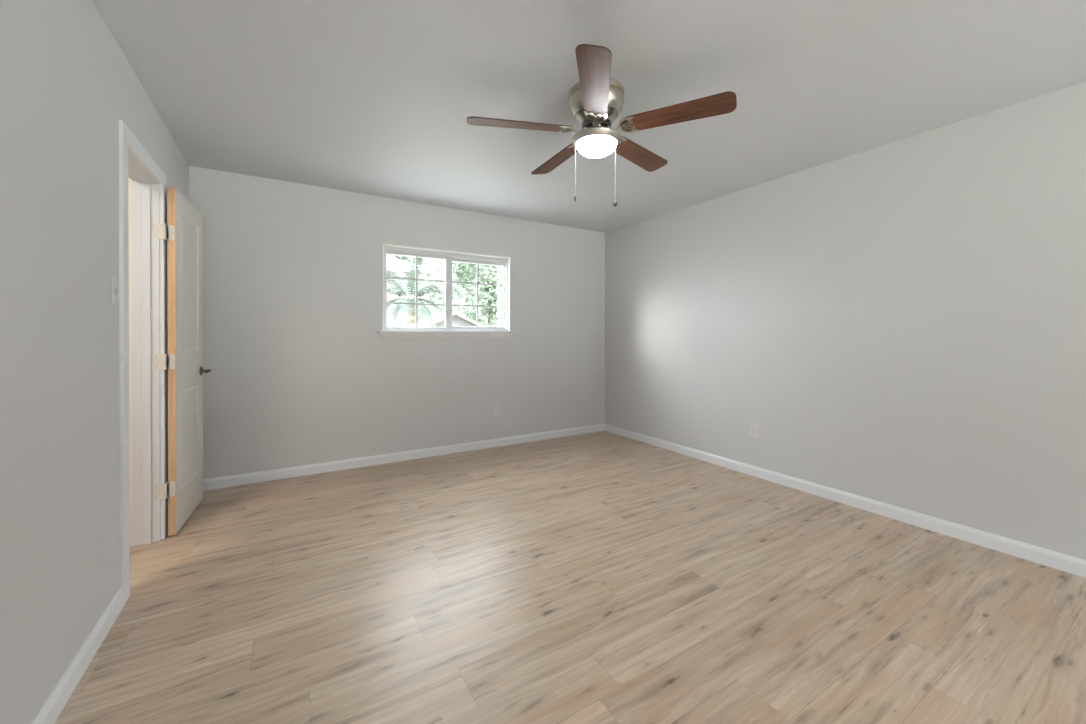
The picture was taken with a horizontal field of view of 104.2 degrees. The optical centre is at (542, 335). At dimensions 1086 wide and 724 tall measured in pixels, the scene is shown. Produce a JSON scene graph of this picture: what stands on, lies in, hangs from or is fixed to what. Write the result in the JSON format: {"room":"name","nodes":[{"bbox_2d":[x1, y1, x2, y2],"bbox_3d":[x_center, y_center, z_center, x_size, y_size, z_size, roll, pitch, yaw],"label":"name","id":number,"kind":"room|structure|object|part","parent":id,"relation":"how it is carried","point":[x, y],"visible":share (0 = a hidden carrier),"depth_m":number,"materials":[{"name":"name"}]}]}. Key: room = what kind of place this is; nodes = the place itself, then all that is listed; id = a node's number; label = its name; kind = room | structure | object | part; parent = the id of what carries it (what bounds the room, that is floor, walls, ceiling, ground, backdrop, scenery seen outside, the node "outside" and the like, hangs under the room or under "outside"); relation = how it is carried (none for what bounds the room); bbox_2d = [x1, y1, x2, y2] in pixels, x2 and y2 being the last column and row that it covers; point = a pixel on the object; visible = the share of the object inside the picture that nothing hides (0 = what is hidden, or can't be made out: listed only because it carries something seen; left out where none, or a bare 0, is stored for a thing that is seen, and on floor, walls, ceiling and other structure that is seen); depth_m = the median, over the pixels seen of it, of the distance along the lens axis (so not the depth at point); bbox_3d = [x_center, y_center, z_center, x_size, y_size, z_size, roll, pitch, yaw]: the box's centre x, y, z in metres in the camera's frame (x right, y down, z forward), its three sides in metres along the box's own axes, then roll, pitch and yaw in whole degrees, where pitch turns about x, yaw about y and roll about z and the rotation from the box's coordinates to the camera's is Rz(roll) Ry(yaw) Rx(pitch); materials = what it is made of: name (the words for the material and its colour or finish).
{"room":"empty bedroom","nodes":[
{"label":"empty bedroom","id":0,"kind":"room"},
{"bbox_2d":[0,0,188,723],"bbox_3d":[-0.875,-0.028,0.136,0.115,2.440,7.000,0,0,-31],"label":"wall","id":1,"kind":"structure","parent":0,"point":[67,84],"depth_m":1.33,"materials":[{"name":"grey paint"}]},
{"bbox_2d":[32,587,123,723],"bbox_3d":[-0.421,1.154,-0.486,0.012,0.083,5.454,0,0,-31],"label":"baseboard","id":2,"kind":"structure","parent":1,"relation":"attached to","point":[52,708],"depth_m":1.45,"materials":[{"name":"white paint"}]},
{"bbox_2d":[112,277,119,305],"bbox_3d":[-1.800,-0.187,1.788,0.017,0.117,0.072,0,0,-31],"label":"light switch","id":3,"kind":"object","parent":1,"relation":"attached to","point":[115,281],"visible":1,"depth_m":1.78,"materials":[{"name":"white plastic"}]},
{"bbox_2d":[119,120,167,604],"bbox_3d":[-2.029,0.118,2.166,0.018,2.113,0.760,0,0,-31],"label":"trim","id":4,"kind":"structure","parent":1,"relation":"attached to","point":[127,139],"depth_m":1.88,"materials":[{"name":"white paint"}]},
{"bbox_2d":[128,148,160,545],"bbox_3d":[-2.084,0.147,2.129,0.115,2.063,0.645,0,0,-31],"label":"door frame","id":5,"kind":"structure","parent":1,"relation":"attached to","point":[145,188],"depth_m":2.38,"materials":[{"name":"white paint"}]},
{"bbox_2d":[153,187,210,535],"bbox_3d":[-2.287,0.150,2.723,0.105,2.026,0.646,0,0,-22],"label":"door","id":6,"kind":"structure","parent":1,"relation":"in","point":[183,231],"depth_m":2.61,"materials":[{"name":"white paint"}]},
{"bbox_3d":[-2.194,-0.598,2.412,0.043,0.089,0.002,0,0,-31],"label":"hinge plate","id":7,"kind":"part","parent":6,"relation":"part of","materials":[{"name":"beige metal"}]},
{"bbox_3d":[-2.196,0.150,2.416,0.043,0.089,0.002,0,0,-31],"label":"hinge plate","id":8,"kind":"part","parent":6,"relation":"part of","materials":[{"name":"beige metal"}]},
{"bbox_3d":[-2.197,0.893,2.420,0.043,0.089,0.002,0,0,-31],"label":"hinge plate","id":9,"kind":"part","parent":6,"relation":"part of","materials":[{"name":"beige metal"}]},
{"bbox_3d":[-2.163,-0.599,2.454,0.038,0.089,0.002,0,0,-31],"label":"hinge plate","id":10,"kind":"part","parent":6,"relation":"part of","materials":[{"name":"beige"}]},
{"bbox_3d":[-2.166,0.892,2.462,0.038,0.089,0.002,0,0,-31],"label":"hinge plate","id":11,"kind":"part","parent":6,"relation":"part of","materials":[{"name":"beige metal"}]},
{"bbox_3d":[-2.164,0.149,2.458,0.038,0.089,0.002,0,0,-31],"label":"hinge plate","id":12,"kind":"part","parent":6,"relation":"part of","materials":[{"name":"beige"}]},
{"bbox_2d":[128,176,132,545],"bbox_3d":[-1.218,-0.025,-0.600,1.234,2.440,6.378,0,0,-31],"label":"wall","id":13,"kind":"structure","parent":0,"point":[129,178],"depth_m":2.36,"materials":[{"name":"white paint"}]},
{"bbox_2d":[189,166,604,478],"bbox_3d":[-0.972,-0.051,4.252,4.219,2.440,0.140,0,0,-31],"label":"wall","id":14,"kind":"structure","parent":0,"point":[302,373],"depth_m":3.76,"materials":[{"name":"grey paint"}]},
{"bbox_2d":[203,424,604,490],"bbox_3d":[-0.937,1.128,4.192,3.984,0.083,0.012,0,0,-31],"label":"baseboard","id":15,"kind":"structure","parent":14,"relation":"attached to","point":[269,475],"depth_m":3.85,"materials":[{"name":"white paint"}]},
{"bbox_2d":[384,246,507,330],"bbox_3d":[-0.947,-0.444,4.267,1.286,0.780,0.104,0,0,-31],"label":"window","id":16,"kind":"structure","parent":14,"relation":"in","point":[449,258],"depth_m":4.27,"materials":[{"name":"white plastic"}]},
{"bbox_3d":[-1.205,-0.431,4.088,0.622,0.721,0.022,0,0,-31],"label":"sash","id":17,"kind":"part","parent":16,"relation":"part of","materials":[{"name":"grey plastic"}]},
{"bbox_3d":[-0.955,-0.431,4.222,0.008,0.676,0.008,0,0,-31],"label":"sash pull","id":18,"kind":"part","parent":16,"relation":"part of","materials":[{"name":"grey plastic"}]},
{"bbox_3d":[-0.695,-0.432,4.429,0.648,0.721,0.022,0,0,-31],"label":"sash","id":19,"kind":"part","parent":16,"relation":"part of","materials":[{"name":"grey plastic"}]},
{"bbox_3d":[-0.970,-0.431,4.307,1.210,0.710,0.012,0,0,-31],"label":"screen frame","id":20,"kind":"part","parent":16,"relation":"part of","materials":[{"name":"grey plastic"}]},
{"bbox_2d":[382,244,510,330],"bbox_3d":[-0.916,-0.448,4.216,1.306,0.791,0.036,0,0,-31],"label":"trim","id":21,"kind":"structure","parent":14,"relation":"attached to","point":[383,245],"depth_m":4.13,"materials":[{"name":"white wood"}]},
{"bbox_2d":[379,332,515,338],"bbox_3d":[-0.890,-0.003,4.197,1.404,0.062,0.039,0,0,-31],"label":"trim","id":22,"kind":"structure","parent":14,"relation":"attached to","point":[387,335],"depth_m":4.14,"materials":[{"name":"white paint"}]},
{"bbox_2d":[377,330,517,332],"bbox_3d":[-0.898,-0.044,4.209,1.420,0.018,0.079,0,0,-31],"label":"trim","id":23,"kind":"structure","parent":14,"relation":"attached to","point":[377,330],"depth_m":4.08,"materials":[{"name":"white paint"}]},
{"bbox_2d":[54,431,1085,723],"bbox_3d":[0.365,1.250,0.890,5.484,0.120,7.290,0,0,-31],"label":"floor","id":24,"kind":"structure","parent":0,"point":[600,577],"depth_m":1.84,"materials":[{"name":"brown wood"}]},
{"bbox_2d":[93,0,1085,232],"bbox_3d":[0.370,-1.310,0.876,5.484,0.120,7.290,0,0,-31],"label":"ceiling","id":25,"kind":"structure","parent":0,"point":[370,97],"depth_m":2.06,"materials":[{"name":"grey paint"}]},
{"bbox_2d":[467,44,736,206],"bbox_3d":[0.264,-0.963,2.229,1.274,0.588,1.237,0,0,-31],"label":"ceiling fan","id":26,"kind":"object","parent":25,"relation":"hanging from","point":[596,101],"visible":1,"depth_m":2.08,"materials":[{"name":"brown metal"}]},
{"bbox_3d":[-0.112,-1.058,2.122,0.532,0.006,0.138,0,12,-10],"label":"blade","id":27,"kind":"part","parent":26,"relation":"part of","materials":[{"name":"brown wood"}]},
{"bbox_3d":[0.093,-1.059,2.538,0.138,0.006,0.532,-14,7,-27],"label":"blade","id":28,"kind":"part","parent":26,"relation":"part of","materials":[{"name":"brown wood"}]},
{"bbox_3d":[0.220,-1.055,1.799,0.138,0.006,0.532,12,2,8],"label":"blade","id":29,"kind":"part","parent":26,"relation":"part of","materials":[{"name":"brown wood"}]},
{"bbox_3d":[0.276,-0.965,2.189,0.210,0.064,0.210,0,0,-31],"label":"globe","id":30,"kind":"part","parent":26,"relation":"part of","materials":[{"name":"white glass"}]},
{"bbox_3d":[0.375,-0.850,2.190,0.002,0.301,0.002,0,0,-31],"label":"pull chain","id":31,"kind":"part","parent":26,"relation":"part of","materials":[{"name":"grey metal"}]},
{"bbox_3d":[0.551,-1.058,2.471,0.138,0.006,0.532,-16,-11,43],"label":"blade","id":32,"kind":"part","parent":26,"relation":"part of","materials":[{"name":"brown wood"}]},
{"bbox_3d":[0.630,-1.056,2.015,0.532,0.006,0.138,0,-12,26],"label":"blade","id":33,"kind":"part","parent":26,"relation":"part of","materials":[{"name":"brown wood"}]},
{"bbox_2d":[605,82,1085,559],"bbox_3d":[2.632,-0.033,2.263,0.120,2.440,7.000,0,0,-31],"label":"wall","id":34,"kind":"structure","parent":0,"point":[901,323],"depth_m":2.75,"materials":[{"name":"grey paint"}]},
{"bbox_2d":[750,423,757,437],"bbox_3d":[1.772,0.795,3.558,0.007,0.117,0.072,0,0,-31],"label":"wall outlet","id":35,"kind":"object","parent":34,"relation":"attached to","point":[753,427],"visible":1,"depth_m":3.56,"materials":[{"name":"white plastic"}]},
{"bbox_2d":[604,424,1085,577],"bbox_3d":[2.573,1.146,2.235,0.012,0.083,7.000,0,0,-31],"label":"baseboard","id":36,"kind":"structure","parent":34,"relation":"attached to","point":[1063,562],"depth_m":2.73,"materials":[{"name":"white paint"}]},
{"label":"outside","id":37,"kind":"structure","parent":0,"visible":0},
{"bbox_3d":[0.717,1.504,16.903,100.000,0.100,100.000,0,0,-31],"label":"ground","id":38,"kind":"structure","parent":37,"visible":0},
{"bbox_2d":[387,256,435,326],"bbox_3d":[-9.067,-1.172,18.083,7.100,5.200,7.400,0,0,-31],"label":"house","id":39,"kind":"structure","parent":38,"relation":"on","point":[392,263],"depth_m":16.77,"materials":[{"name":"white paint"}]},
{"bbox_2d":[387,254,444,314],"bbox_3d":[-13.978,-5.997,35.089,12.171,15.064,12.466,0,0,-31],"label":"leafy tree","id":40,"kind":"object","parent":38,"relation":"on","point":[409,259],"visible":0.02,"depth_m":34.98,"materials":[{"name":"green plant"}]},
{"bbox_2d":[387,257,465,327],"bbox_3d":[-2.970,-0.096,9.538,2.405,3.166,2.250,0,0,-31],"label":"palm tree","id":41,"kind":"object","parent":38,"relation":"on","point":[407,318],"visible":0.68,"depth_m":9.31,"materials":[{"name":"green plant"}]},
{"bbox_2d":[418,312,484,327],"bbox_3d":[-3.694,0.312,15.593,3.500,2.280,2.850,0,0,-31],"label":"garden shed","id":42,"kind":"object","parent":38,"relation":"on","point":[458,319],"visible":0.14,"depth_m":14.64,"materials":[{"name":"white paint"}]},
{"bbox_2d":[422,258,502,326],"bbox_3d":[-5.103,-3.701,27.695,7.144,10.180,6.894,0,0,-31],"label":"leafy tree","id":43,"kind":"object","parent":38,"relation":"on","point":[438,297],"visible":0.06,"depth_m":26.15,"materials":[{"name":"green plant"}]},
{"bbox_2d":[439,262,502,326],"bbox_3d":[-2.587,-2.219,20.994,4.857,7.302,5.044,0,0,-31],"label":"leafy tree","id":44,"kind":"object","parent":38,"relation":"on","point":[490,293],"visible":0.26,"depth_m":20.61,"materials":[{"name":"green plant"}]}
]}

